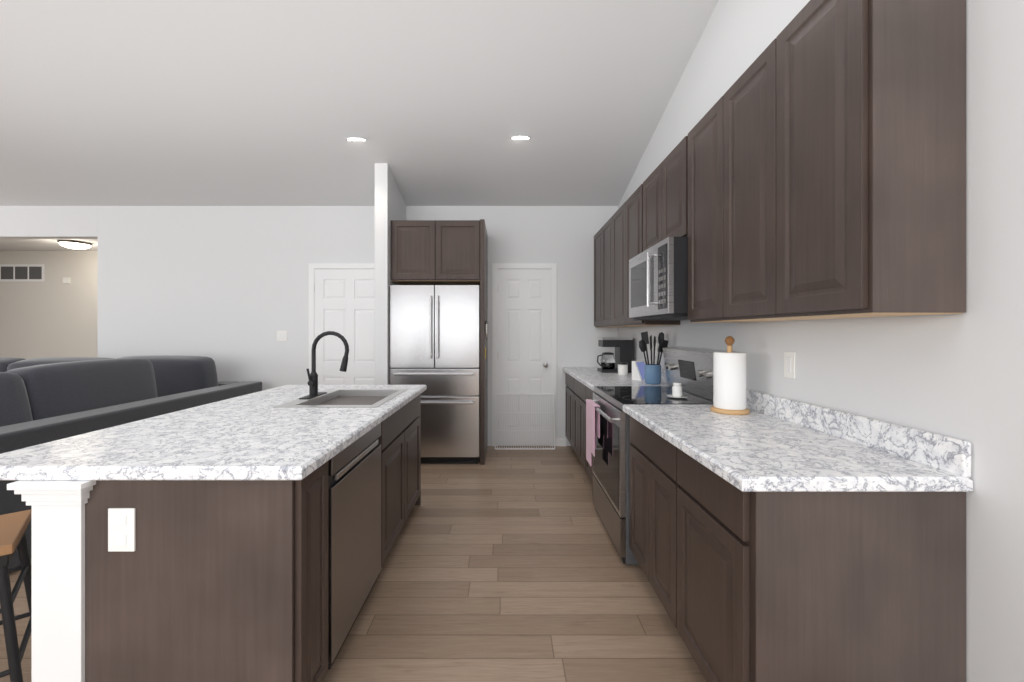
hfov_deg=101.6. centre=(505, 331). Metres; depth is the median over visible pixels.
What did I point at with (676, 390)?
jar
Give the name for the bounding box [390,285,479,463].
fridge
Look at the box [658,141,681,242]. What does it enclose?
upper cabinet
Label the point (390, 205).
wall
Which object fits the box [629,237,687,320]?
microwave
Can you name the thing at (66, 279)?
switch
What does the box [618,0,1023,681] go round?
wall
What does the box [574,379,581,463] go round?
base cabinet
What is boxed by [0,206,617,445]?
wall
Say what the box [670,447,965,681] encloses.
base cabinet
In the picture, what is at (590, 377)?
countertop
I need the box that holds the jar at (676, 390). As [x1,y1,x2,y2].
[667,383,687,397]
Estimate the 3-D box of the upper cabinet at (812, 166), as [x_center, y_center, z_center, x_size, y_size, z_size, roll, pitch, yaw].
[1.156,-0.587,1.374,0.282,1.065,0.396,0,0,0]
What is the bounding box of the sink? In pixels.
[272,387,407,406]
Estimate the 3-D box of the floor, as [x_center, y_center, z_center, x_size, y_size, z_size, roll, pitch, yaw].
[-4.125,1.350,1.575,11.150,0.060,11.750,0,0,0]
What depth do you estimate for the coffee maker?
4.14 m
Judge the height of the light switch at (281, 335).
0.118 m
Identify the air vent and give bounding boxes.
[0,264,44,281]
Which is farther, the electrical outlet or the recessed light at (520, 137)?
the recessed light at (520, 137)
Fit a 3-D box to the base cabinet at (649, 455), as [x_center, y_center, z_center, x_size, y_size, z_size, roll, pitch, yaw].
[0.991,0.882,2.013,0.612,0.875,0.665,0,0,0]
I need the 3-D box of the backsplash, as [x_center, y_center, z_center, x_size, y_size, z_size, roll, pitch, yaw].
[1.286,0.356,2.998,0.022,0.101,3.676,0,0,0]
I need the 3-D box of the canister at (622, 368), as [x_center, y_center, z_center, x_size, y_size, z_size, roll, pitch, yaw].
[1.100,0.344,3.930,0.094,0.120,0.094,0,0,0]
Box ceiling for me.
[0,0,718,205]
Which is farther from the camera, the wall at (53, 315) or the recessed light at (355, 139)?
the wall at (53, 315)
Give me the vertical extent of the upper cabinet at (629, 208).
1.065 m
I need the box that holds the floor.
[0,446,705,681]
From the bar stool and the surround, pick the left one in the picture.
the bar stool
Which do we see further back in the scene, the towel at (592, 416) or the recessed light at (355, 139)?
the recessed light at (355, 139)
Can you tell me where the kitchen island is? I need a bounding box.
[0,395,420,681]
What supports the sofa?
on the floor
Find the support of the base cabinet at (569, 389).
on the floor
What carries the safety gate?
on the floor
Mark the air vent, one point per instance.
(22, 272)
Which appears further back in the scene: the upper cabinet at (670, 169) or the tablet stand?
the tablet stand
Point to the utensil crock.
(652, 373)
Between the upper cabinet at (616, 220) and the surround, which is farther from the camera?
the surround
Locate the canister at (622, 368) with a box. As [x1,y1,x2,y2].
[618,362,627,374]
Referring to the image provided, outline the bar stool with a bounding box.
[0,509,31,681]
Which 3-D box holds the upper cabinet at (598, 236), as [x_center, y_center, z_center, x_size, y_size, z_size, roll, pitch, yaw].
[1.156,-0.587,4.619,0.282,1.065,0.436,0,0,0]
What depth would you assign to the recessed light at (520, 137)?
3.69 m
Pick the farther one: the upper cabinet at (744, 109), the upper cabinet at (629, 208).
the upper cabinet at (629, 208)
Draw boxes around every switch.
[63,277,70,282]
[277,331,286,340]
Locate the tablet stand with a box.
[632,360,644,380]
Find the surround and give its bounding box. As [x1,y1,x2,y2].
[391,219,487,464]
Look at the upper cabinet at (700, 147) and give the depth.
2.17 m
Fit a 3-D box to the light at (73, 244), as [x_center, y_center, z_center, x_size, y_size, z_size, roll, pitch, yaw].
[-6.800,-1.367,6.600,0.390,0.105,0.390,0,0,0]
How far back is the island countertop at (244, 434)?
1.55 m
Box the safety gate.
[495,394,554,448]
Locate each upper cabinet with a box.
[594,228,601,326]
[602,219,609,326]
[610,206,621,326]
[622,188,679,326]
[638,167,657,253]
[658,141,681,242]
[682,101,717,322]
[718,45,791,322]
[770,0,965,319]
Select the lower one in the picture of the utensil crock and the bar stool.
the bar stool
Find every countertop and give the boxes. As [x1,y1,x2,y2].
[0,385,426,482]
[562,367,667,390]
[623,404,972,494]
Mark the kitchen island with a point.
(251, 537)
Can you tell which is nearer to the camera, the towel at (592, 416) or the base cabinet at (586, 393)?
the towel at (592, 416)
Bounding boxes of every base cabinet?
[564,371,573,449]
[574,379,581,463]
[582,387,593,482]
[630,419,669,616]
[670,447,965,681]
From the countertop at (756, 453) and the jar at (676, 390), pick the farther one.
the jar at (676, 390)
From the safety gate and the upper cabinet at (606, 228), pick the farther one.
the safety gate
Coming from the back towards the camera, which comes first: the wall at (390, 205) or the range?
the wall at (390, 205)
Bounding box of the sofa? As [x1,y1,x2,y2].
[0,355,261,568]
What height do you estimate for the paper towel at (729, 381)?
0.383 m
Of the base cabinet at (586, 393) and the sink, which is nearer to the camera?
the sink
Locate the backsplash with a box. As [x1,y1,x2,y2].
[661,369,970,474]
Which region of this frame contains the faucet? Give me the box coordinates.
[300,331,348,398]
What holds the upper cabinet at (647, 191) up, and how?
attached to the wall at (958, 376)
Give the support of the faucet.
on the island countertop at (244, 434)
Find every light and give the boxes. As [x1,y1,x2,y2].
[57,239,91,248]
[345,137,366,140]
[510,136,530,138]
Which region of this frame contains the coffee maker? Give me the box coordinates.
[597,338,632,372]
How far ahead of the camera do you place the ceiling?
3.30 m
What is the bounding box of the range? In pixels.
[586,346,726,564]
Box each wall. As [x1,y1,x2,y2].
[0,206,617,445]
[0,239,97,358]
[375,163,405,384]
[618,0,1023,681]
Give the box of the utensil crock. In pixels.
[639,331,667,383]
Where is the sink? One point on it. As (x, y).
(333, 396)
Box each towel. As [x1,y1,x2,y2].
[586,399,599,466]
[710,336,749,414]

